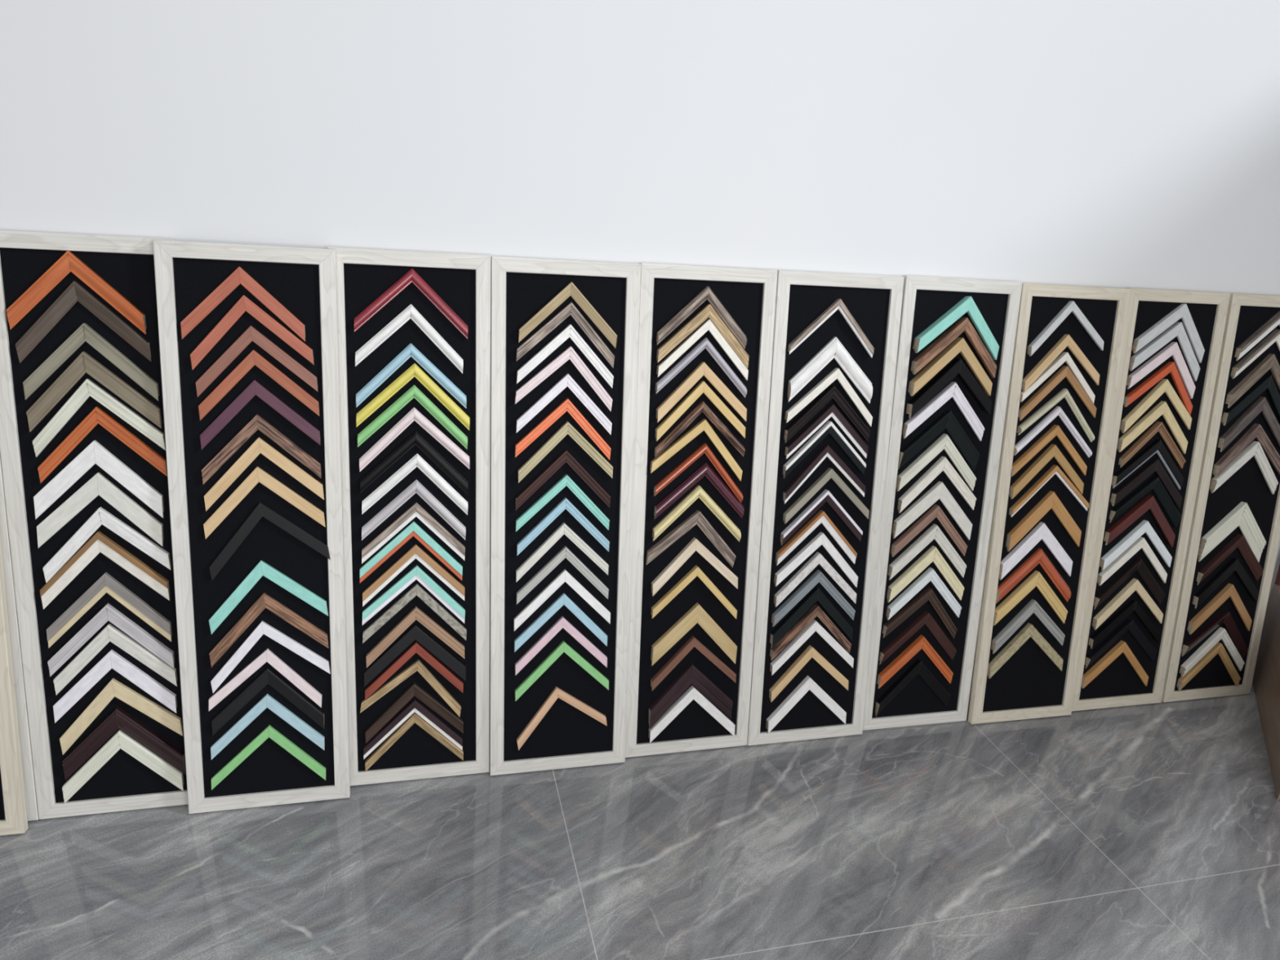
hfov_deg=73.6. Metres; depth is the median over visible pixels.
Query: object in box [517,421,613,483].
sample
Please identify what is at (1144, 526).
sample
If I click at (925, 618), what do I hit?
sample
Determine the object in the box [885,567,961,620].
sample
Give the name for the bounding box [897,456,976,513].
sample
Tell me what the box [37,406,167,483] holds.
sample
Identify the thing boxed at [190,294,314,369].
sample
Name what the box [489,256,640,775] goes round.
display board
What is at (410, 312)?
sample
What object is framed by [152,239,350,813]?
display board
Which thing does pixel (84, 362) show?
sample
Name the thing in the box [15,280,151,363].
sample
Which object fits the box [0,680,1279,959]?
floor
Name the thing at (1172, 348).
sample
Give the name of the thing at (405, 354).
sample
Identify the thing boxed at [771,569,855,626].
sample
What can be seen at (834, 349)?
sample
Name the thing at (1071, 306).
sample
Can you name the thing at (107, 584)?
sample
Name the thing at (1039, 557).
sample
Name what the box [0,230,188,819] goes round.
display board
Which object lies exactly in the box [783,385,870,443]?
sample
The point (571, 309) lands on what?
sample
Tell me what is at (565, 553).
sample
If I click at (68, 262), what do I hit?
sample
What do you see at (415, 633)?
sample
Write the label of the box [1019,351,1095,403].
sample
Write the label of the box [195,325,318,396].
sample
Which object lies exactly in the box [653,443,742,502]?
sample
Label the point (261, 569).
sample
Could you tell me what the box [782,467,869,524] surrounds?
sample
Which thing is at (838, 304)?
sample
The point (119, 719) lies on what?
sample
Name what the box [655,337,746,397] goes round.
sample
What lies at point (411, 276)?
sample
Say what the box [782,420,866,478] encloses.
sample
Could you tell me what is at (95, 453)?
sample
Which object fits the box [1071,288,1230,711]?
display board
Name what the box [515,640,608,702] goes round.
sample
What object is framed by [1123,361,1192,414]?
sample
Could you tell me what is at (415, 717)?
sample
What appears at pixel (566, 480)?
sample
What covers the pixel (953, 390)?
sample
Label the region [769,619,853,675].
sample
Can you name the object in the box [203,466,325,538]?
sample
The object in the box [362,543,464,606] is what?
sample
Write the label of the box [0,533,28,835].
display board
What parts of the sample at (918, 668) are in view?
moulding rail, moulding rail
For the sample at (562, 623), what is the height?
0.169 m
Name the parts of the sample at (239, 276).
moulding rail, moulding rail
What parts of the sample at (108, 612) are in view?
moulding rail, moulding rail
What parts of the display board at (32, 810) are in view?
frame rail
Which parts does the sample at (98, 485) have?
moulding rail, moulding rail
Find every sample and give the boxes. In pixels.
[6,250,146,334]
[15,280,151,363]
[22,323,159,400]
[26,351,161,431]
[32,378,165,457]
[33,440,164,519]
[36,472,163,547]
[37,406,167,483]
[40,531,169,609]
[43,506,171,582]
[46,572,172,648]
[47,603,174,676]
[53,623,177,694]
[53,649,177,723]
[59,678,183,755]
[62,706,185,780]
[62,729,183,803]
[180,266,305,341]
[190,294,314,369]
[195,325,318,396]
[198,350,319,420]
[200,379,320,449]
[201,414,321,484]
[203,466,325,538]
[204,436,324,511]
[208,502,330,580]
[208,560,328,634]
[208,592,328,666]
[208,648,322,711]
[210,621,330,693]
[210,693,324,759]
[211,666,324,735]
[211,724,325,790]
[354,268,467,339]
[355,304,462,373]
[355,342,466,408]
[355,363,469,430]
[357,385,467,448]
[359,407,469,471]
[360,431,467,494]
[360,520,462,582]
[360,659,461,716]
[361,453,467,515]
[361,479,466,540]
[361,502,465,564]
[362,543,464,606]
[362,564,465,625]
[362,583,466,643]
[363,699,462,759]
[364,624,466,687]
[364,641,463,700]
[364,682,463,743]
[364,712,463,771]
[365,606,464,667]
[513,568,610,631]
[514,592,607,652]
[515,302,614,368]
[515,346,612,411]
[515,373,612,434]
[515,398,610,459]
[515,449,610,510]
[515,474,609,531]
[515,522,608,582]
[515,546,608,604]
[515,616,607,675]
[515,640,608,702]
[516,324,613,387]
[516,497,609,555]
[516,686,607,750]
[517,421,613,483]
[518,281,617,347]
[645,510,735,567]
[648,662,732,728]
[648,685,735,742]
[649,418,742,481]
[650,564,737,618]
[650,602,737,666]
[650,635,736,690]
[651,537,737,596]
[652,484,741,542]
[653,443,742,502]
[653,462,743,519]
[654,400,745,458]
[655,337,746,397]
[655,380,745,441]
[656,285,746,348]
[656,303,749,368]
[656,319,748,380]
[656,361,746,422]
[765,675,846,733]
[768,644,848,702]
[769,586,853,648]
[769,604,851,660]
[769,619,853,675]
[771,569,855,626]
[773,531,857,587]
[773,551,856,607]
[775,510,857,565]
[780,488,862,545]
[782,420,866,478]
[782,444,865,503]
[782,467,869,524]
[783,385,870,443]
[784,367,872,426]
[784,404,868,458]
[786,337,872,403]
[787,298,874,357]
[875,658,950,716]
[876,634,953,688]
[879,610,956,664]
[882,586,957,639]
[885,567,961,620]
[886,545,964,602]
[888,524,966,580]
[890,504,967,557]
[892,480,972,540]
[896,433,976,491]
[897,409,979,471]
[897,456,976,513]
[902,381,984,440]
[906,358,991,418]
[907,337,992,395]
[911,316,996,377]
[912,296,999,359]
[986,622,1062,679]
[991,599,1065,653]
[993,570,1067,626]
[995,548,1071,603]
[999,521,1072,580]
[1005,490,1081,551]
[1008,444,1084,498]
[1008,464,1088,517]
[1010,424,1087,476]
[1013,406,1092,457]
[1017,365,1096,420]
[1017,388,1094,442]
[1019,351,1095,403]
[1021,333,1099,392]
[1026,301,1103,355]
[1080,640,1148,688]
[1084,617,1157,668]
[1088,599,1160,648]
[1092,577,1163,630]
[1093,557,1164,609]
[1096,536,1167,586]
[1099,520,1172,570]
[1103,494,1175,547]
[1108,475,1182,528]
[1110,457,1182,509]
[1111,439,1183,489]
[1116,400,1187,453]
[1118,421,1186,468]
[1120,378,1191,433]
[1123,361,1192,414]
[1125,342,1195,399]
[1128,321,1199,381]
[1131,303,1204,363]
[1176,642,1240,690]
[1179,626,1244,677]
[1181,610,1248,658]
[1186,582,1252,635]
[1192,557,1258,608]
[1196,533,1262,585]
[1197,502,1266,561]
[1209,440,1278,493]
[1213,423,1279,477]
[1217,396,1279,451]
[1221,374,1279,425]
[1225,353,1279,408]
[1231,328,1279,378]
[1234,311,1279,360]
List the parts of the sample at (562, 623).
moulding rail, moulding rail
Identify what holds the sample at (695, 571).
attached to the display board at (748, 295)
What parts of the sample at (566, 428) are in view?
moulding rail, moulding rail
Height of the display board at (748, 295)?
1.487 m
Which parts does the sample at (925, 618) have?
moulding rail, moulding rail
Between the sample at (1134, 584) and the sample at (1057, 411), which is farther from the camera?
the sample at (1134, 584)
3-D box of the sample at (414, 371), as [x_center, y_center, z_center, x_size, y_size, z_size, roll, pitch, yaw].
[-0.608,-0.223,2.296,0.296,0.180,0.040,-1,20,-15]
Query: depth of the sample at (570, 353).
2.37 m
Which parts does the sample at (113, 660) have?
moulding rail, moulding rail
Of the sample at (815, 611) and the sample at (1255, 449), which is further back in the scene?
the sample at (1255, 449)
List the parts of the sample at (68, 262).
moulding rail, moulding rail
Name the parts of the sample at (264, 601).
moulding rail, moulding rail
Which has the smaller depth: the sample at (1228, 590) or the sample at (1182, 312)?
the sample at (1182, 312)
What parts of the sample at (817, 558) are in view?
moulding rail, moulding rail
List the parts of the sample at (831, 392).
moulding rail, moulding rail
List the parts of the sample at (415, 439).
moulding rail, moulding rail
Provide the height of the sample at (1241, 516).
0.234 m
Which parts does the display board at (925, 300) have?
frame rail, frame rail, frame rail, frame rail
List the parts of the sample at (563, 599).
moulding rail, moulding rail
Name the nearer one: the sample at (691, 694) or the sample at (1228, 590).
the sample at (691, 694)
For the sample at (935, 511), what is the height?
0.176 m
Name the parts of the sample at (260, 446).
moulding rail, moulding rail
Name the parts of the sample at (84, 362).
moulding rail, moulding rail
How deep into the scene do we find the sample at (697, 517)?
2.56 m
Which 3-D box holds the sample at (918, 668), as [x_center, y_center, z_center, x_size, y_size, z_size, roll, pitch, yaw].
[0.934,0.703,2.910,0.272,0.195,0.042,-1,20,-15]
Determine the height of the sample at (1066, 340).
0.188 m
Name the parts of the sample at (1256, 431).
moulding rail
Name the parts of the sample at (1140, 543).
moulding rail, moulding rail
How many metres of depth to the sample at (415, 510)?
2.35 m
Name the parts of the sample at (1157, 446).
moulding rail, moulding rail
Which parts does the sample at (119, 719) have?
moulding rail, moulding rail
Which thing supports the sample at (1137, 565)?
attached to the display board at (1118, 685)
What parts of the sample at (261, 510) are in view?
moulding rail, moulding rail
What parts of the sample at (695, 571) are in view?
moulding rail, moulding rail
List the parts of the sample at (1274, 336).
moulding rail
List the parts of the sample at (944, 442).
moulding rail, moulding rail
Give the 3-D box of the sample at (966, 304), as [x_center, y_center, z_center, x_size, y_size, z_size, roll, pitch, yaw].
[0.992,-0.476,2.663,0.288,0.193,0.055,-1,20,-14]
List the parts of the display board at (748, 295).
frame rail, frame rail, frame rail, frame rail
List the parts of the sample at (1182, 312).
moulding rail, moulding rail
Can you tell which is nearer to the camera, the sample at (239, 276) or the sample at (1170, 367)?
the sample at (239, 276)
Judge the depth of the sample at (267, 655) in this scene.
2.28 m
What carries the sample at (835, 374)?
attached to the display board at (874, 302)
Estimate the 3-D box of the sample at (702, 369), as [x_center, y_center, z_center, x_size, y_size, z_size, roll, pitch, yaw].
[0.184,-0.257,2.498,0.274,0.176,0.045,-1,20,-15]
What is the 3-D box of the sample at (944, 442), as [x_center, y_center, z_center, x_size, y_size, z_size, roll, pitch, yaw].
[0.960,-0.056,2.752,0.278,0.187,0.042,-1,20,-15]
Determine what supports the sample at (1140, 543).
attached to the display board at (1118, 685)
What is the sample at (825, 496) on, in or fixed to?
attached to the display board at (874, 302)
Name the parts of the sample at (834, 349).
moulding rail, moulding rail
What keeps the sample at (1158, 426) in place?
attached to the display board at (1118, 685)
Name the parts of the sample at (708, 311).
moulding rail, moulding rail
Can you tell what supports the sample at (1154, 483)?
attached to the display board at (1118, 685)
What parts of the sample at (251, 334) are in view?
moulding rail, moulding rail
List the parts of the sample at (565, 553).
moulding rail, moulding rail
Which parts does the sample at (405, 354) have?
moulding rail, moulding rail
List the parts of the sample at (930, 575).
moulding rail, moulding rail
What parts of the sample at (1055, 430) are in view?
moulding rail, moulding rail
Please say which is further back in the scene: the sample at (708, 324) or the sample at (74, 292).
the sample at (708, 324)
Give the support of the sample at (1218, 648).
attached to the display board at (1246, 313)
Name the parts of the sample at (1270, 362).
moulding rail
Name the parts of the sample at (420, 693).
moulding rail, moulding rail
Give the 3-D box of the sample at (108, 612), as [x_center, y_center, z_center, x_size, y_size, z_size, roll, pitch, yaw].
[-1.370,0.409,2.214,0.287,0.186,0.040,-1,20,-15]
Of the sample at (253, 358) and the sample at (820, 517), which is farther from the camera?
the sample at (820, 517)
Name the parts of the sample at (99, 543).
moulding rail, moulding rail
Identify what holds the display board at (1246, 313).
on the floor
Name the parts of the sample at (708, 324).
moulding rail, moulding rail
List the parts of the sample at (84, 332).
moulding rail, moulding rail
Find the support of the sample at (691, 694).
attached to the display board at (748, 295)
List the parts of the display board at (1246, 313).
frame rail, frame rail, frame rail, frame rail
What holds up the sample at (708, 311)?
attached to the display board at (748, 295)
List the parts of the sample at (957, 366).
moulding rail, moulding rail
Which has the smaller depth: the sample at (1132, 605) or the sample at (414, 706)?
the sample at (414, 706)
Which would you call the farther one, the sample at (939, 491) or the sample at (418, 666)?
the sample at (939, 491)
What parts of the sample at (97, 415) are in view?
moulding rail, moulding rail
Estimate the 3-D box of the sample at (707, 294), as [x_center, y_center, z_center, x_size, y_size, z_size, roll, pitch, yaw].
[0.181,-0.468,2.455,0.269,0.174,0.044,-1,20,-15]
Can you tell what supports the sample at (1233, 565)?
attached to the display board at (1246, 313)
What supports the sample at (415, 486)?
attached to the display board at (462, 281)
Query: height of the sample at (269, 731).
0.172 m
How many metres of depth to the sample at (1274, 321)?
2.96 m
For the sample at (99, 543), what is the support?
attached to the display board at (126, 264)
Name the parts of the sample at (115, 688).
moulding rail, moulding rail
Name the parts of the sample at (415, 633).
moulding rail, moulding rail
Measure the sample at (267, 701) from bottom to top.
0.173 m
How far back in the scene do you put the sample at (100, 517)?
2.15 m
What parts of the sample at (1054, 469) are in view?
moulding rail, moulding rail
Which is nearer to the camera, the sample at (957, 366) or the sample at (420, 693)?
the sample at (420, 693)
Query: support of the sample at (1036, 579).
attached to the display board at (1028, 685)
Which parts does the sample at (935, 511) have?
moulding rail, moulding rail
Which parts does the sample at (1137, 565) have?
moulding rail, moulding rail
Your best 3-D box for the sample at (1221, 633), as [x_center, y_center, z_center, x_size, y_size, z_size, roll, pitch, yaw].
[2.162,0.643,3.217,0.280,0.182,0.043,-1,20,-15]
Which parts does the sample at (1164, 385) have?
moulding rail, moulding rail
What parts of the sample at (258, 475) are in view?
moulding rail, moulding rail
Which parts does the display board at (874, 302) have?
frame rail, frame rail, frame rail, frame rail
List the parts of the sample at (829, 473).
moulding rail, moulding rail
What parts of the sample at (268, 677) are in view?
moulding rail, moulding rail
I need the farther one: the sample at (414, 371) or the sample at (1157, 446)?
the sample at (1157, 446)
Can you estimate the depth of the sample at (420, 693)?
2.45 m
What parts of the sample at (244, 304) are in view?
moulding rail, moulding rail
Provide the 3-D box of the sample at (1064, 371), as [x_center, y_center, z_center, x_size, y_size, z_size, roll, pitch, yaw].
[1.377,-0.285,2.807,0.288,0.178,0.045,-1,20,-15]
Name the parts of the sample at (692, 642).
moulding rail, moulding rail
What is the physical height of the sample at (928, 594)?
0.185 m
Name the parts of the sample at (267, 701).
moulding rail, moulding rail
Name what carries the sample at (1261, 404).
attached to the display board at (1246, 313)
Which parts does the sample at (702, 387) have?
moulding rail, moulding rail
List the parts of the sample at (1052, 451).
moulding rail, moulding rail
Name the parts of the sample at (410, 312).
moulding rail, moulding rail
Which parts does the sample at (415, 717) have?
moulding rail, moulding rail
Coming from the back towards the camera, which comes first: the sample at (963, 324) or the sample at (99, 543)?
the sample at (963, 324)
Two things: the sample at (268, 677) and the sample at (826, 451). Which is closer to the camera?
the sample at (268, 677)
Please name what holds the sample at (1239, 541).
attached to the display board at (1246, 313)
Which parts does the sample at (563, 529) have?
moulding rail, moulding rail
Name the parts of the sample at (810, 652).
moulding rail, moulding rail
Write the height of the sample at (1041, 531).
0.193 m
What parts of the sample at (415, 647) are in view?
moulding rail, moulding rail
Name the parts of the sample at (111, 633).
moulding rail, moulding rail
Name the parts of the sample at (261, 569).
moulding rail, moulding rail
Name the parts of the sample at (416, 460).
moulding rail, moulding rail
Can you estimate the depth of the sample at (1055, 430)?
2.82 m
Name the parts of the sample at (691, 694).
moulding rail, moulding rail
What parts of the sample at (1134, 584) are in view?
moulding rail, moulding rail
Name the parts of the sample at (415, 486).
moulding rail, moulding rail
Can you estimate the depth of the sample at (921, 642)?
2.87 m
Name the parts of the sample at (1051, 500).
moulding rail, moulding rail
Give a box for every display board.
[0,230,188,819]
[0,454,39,821]
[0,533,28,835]
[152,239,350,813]
[326,246,490,786]
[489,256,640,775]
[625,262,777,757]
[746,270,904,746]
[862,275,1022,730]
[967,282,1130,724]
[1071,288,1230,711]
[1161,293,1279,702]
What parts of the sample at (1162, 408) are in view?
moulding rail, moulding rail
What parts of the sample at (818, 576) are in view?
moulding rail, moulding rail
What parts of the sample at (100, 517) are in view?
moulding rail, moulding rail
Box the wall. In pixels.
[0,0,1279,680]
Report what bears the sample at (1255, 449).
attached to the display board at (1246, 313)
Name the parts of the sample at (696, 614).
moulding rail, moulding rail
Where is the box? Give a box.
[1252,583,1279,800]
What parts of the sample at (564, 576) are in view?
moulding rail, moulding rail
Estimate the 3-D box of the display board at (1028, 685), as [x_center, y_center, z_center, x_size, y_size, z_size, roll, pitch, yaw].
[1.378,0.110,2.898,0.414,1.486,0.253,-1,20,-14]
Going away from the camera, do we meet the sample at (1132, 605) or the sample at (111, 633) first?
the sample at (111, 633)
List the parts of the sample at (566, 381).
moulding rail, moulding rail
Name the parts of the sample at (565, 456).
moulding rail, moulding rail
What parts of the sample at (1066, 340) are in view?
moulding rail, moulding rail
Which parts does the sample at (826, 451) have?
moulding rail, moulding rail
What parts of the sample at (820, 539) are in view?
moulding rail, moulding rail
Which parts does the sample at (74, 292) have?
moulding rail, moulding rail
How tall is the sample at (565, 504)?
0.165 m
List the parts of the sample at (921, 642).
moulding rail, moulding rail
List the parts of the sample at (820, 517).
moulding rail, moulding rail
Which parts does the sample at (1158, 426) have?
moulding rail, moulding rail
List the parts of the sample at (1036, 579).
moulding rail, moulding rail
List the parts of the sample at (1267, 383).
moulding rail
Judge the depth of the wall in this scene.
2.31 m
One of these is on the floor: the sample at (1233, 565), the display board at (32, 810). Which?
the display board at (32, 810)
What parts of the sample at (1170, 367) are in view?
moulding rail, moulding rail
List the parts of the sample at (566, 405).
moulding rail, moulding rail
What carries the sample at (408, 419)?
attached to the display board at (462, 281)
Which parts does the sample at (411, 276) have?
moulding rail, moulding rail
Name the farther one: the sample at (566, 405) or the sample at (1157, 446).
the sample at (1157, 446)
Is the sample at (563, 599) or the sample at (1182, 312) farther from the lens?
the sample at (1182, 312)
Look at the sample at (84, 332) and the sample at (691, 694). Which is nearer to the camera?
the sample at (84, 332)
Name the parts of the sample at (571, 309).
moulding rail, moulding rail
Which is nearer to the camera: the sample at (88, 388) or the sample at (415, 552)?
the sample at (88, 388)
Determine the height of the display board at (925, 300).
1.490 m
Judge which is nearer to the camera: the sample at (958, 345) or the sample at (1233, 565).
the sample at (958, 345)
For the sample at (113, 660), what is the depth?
2.22 m
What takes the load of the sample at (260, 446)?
attached to the display board at (303, 280)
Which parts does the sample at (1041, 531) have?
moulding rail, moulding rail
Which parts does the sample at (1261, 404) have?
moulding rail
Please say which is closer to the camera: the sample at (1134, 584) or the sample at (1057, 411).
the sample at (1057, 411)
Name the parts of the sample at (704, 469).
moulding rail, moulding rail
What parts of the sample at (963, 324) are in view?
moulding rail, moulding rail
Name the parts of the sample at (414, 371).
moulding rail, moulding rail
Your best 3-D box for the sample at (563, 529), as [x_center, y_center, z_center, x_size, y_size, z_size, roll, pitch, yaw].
[-0.223,0.206,2.475,0.269,0.169,0.039,-1,20,-15]
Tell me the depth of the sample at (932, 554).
2.81 m
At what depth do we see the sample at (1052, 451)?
2.83 m
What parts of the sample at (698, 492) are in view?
moulding rail, moulding rail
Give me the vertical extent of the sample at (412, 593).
0.173 m
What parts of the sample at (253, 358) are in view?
moulding rail, moulding rail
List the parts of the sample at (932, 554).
moulding rail, moulding rail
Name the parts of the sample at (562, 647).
moulding rail, moulding rail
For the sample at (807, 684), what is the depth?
2.77 m
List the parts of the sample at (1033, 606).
moulding rail, moulding rail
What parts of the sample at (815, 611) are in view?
moulding rail, moulding rail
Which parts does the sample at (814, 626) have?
moulding rail, moulding rail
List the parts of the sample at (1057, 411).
moulding rail, moulding rail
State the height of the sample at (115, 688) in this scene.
0.197 m
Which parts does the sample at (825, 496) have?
moulding rail, moulding rail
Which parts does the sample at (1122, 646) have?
moulding rail, moulding rail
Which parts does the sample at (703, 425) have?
moulding rail, moulding rail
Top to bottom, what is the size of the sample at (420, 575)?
0.176 m
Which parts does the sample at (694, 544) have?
moulding rail, moulding rail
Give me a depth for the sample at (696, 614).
2.62 m
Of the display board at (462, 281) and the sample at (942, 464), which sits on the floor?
the display board at (462, 281)
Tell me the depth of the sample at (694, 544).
2.58 m
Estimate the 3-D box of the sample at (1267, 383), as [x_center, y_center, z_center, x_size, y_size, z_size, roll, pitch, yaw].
[2.192,-0.277,3.031,0.283,0.193,0.045,-1,20,-14]
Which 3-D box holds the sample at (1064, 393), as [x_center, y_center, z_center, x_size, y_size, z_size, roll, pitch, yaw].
[1.380,-0.213,2.822,0.291,0.177,0.045,0,20,-14]
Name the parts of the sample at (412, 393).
moulding rail, moulding rail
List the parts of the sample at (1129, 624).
moulding rail, moulding rail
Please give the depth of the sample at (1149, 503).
2.99 m
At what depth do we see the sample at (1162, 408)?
2.92 m
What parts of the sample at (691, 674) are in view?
moulding rail, moulding rail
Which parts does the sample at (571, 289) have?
moulding rail, moulding rail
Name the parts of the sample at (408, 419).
moulding rail, moulding rail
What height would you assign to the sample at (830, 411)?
0.168 m
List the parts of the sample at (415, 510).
moulding rail, moulding rail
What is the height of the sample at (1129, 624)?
0.180 m
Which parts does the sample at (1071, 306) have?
moulding rail, moulding rail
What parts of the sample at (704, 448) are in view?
moulding rail, moulding rail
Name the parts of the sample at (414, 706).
moulding rail, moulding rail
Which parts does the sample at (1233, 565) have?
moulding rail, moulding rail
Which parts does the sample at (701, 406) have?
moulding rail, moulding rail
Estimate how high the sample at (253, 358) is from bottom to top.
0.177 m
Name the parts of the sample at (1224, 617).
moulding rail, moulding rail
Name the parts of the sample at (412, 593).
moulding rail, moulding rail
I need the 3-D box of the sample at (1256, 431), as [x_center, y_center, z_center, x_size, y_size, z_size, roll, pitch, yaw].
[2.198,-0.106,3.069,0.303,0.194,0.044,-1,20,-15]
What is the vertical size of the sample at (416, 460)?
0.174 m
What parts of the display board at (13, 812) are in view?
backing panel, frame rail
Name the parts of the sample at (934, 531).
moulding rail, moulding rail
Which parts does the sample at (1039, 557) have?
moulding rail, moulding rail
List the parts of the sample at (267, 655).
moulding rail, moulding rail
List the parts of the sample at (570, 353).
moulding rail, moulding rail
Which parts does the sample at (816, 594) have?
moulding rail, moulding rail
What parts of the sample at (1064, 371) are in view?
moulding rail, moulding rail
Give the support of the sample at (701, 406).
attached to the display board at (748, 295)
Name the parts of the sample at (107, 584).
moulding rail, moulding rail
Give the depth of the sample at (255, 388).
2.16 m
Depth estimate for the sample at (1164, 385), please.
2.90 m
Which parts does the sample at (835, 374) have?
moulding rail, moulding rail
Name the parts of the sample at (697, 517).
moulding rail, moulding rail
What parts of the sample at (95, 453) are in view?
moulding rail, moulding rail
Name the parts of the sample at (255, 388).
moulding rail, moulding rail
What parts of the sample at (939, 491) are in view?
moulding rail, moulding rail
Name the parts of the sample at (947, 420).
moulding rail, moulding rail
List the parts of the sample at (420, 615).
moulding rail, moulding rail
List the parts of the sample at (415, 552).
moulding rail, moulding rail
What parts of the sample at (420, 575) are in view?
moulding rail, moulding rail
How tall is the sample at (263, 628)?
0.188 m
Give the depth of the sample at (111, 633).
2.21 m
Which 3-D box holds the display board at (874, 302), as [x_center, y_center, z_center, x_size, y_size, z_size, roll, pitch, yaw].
[0.573,0.120,2.691,0.413,1.487,0.248,-1,20,-15]
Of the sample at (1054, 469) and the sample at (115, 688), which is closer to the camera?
the sample at (115, 688)
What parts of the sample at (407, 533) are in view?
moulding rail, moulding rail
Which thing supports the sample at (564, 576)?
attached to the display board at (566, 737)
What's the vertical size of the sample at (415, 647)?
0.162 m
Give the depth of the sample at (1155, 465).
2.96 m
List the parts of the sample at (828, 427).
moulding rail, moulding rail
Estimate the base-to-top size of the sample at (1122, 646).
0.181 m
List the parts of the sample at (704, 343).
moulding rail, moulding rail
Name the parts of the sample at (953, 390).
moulding rail, moulding rail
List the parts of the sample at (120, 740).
moulding rail, moulding rail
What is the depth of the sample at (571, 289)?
2.34 m
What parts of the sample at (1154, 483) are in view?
moulding rail, moulding rail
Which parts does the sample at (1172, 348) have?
moulding rail, moulding rail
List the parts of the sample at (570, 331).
moulding rail, moulding rail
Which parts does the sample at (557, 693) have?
moulding rail, moulding rail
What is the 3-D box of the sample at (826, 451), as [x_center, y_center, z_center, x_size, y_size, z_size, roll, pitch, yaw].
[0.577,-0.020,2.652,0.272,0.183,0.043,-1,20,-15]
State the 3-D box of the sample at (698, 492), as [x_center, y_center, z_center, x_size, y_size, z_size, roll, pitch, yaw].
[0.174,0.104,2.570,0.276,0.177,0.044,-1,20,-15]
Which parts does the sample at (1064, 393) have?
moulding rail, moulding rail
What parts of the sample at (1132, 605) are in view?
moulding rail, moulding rail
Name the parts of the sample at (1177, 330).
moulding rail, moulding rail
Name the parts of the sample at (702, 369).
moulding rail, moulding rail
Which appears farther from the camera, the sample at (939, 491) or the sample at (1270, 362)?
the sample at (1270, 362)
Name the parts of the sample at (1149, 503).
moulding rail, moulding rail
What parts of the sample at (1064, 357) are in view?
moulding rail, moulding rail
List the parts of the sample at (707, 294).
moulding rail, moulding rail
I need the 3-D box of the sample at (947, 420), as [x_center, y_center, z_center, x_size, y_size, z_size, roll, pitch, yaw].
[0.962,-0.126,2.739,0.283,0.199,0.042,-1,20,-14]
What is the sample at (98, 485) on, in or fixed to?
attached to the display board at (126, 264)
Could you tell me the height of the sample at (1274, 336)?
0.184 m
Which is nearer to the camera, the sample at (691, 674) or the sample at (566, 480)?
the sample at (566, 480)
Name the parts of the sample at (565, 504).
moulding rail, moulding rail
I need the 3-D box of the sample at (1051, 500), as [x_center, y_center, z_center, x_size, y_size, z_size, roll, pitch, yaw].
[1.372,0.137,2.889,0.280,0.202,0.049,-1,20,-15]
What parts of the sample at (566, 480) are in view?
moulding rail, moulding rail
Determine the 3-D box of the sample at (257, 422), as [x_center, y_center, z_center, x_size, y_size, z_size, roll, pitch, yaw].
[-0.970,-0.080,2.192,0.284,0.177,0.039,-1,20,-15]
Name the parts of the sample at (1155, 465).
moulding rail, moulding rail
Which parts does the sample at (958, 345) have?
moulding rail, moulding rail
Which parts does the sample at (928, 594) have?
moulding rail, moulding rail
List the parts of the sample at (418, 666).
moulding rail, moulding rail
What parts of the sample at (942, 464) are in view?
moulding rail, moulding rail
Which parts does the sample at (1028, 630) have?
moulding rail, moulding rail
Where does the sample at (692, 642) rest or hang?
attached to the display board at (748, 295)
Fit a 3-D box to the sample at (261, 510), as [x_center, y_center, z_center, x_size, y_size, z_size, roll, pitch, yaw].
[-0.968,0.157,2.238,0.296,0.202,0.041,-1,20,-16]
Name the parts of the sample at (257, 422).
moulding rail, moulding rail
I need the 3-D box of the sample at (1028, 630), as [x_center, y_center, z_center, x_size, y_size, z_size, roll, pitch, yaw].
[1.347,0.588,2.972,0.293,0.187,0.047,-1,20,-15]
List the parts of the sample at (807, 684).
moulding rail, moulding rail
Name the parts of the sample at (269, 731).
moulding rail, moulding rail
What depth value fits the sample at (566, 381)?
2.38 m
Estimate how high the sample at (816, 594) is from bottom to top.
0.191 m
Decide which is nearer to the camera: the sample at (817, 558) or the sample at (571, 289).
the sample at (571, 289)
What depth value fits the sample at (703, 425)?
2.51 m
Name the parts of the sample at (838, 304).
moulding rail, moulding rail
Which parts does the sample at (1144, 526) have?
moulding rail, moulding rail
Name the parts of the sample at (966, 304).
moulding rail, moulding rail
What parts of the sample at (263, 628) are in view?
moulding rail, moulding rail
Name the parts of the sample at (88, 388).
moulding rail, moulding rail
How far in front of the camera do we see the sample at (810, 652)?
2.75 m
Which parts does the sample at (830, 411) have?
moulding rail, moulding rail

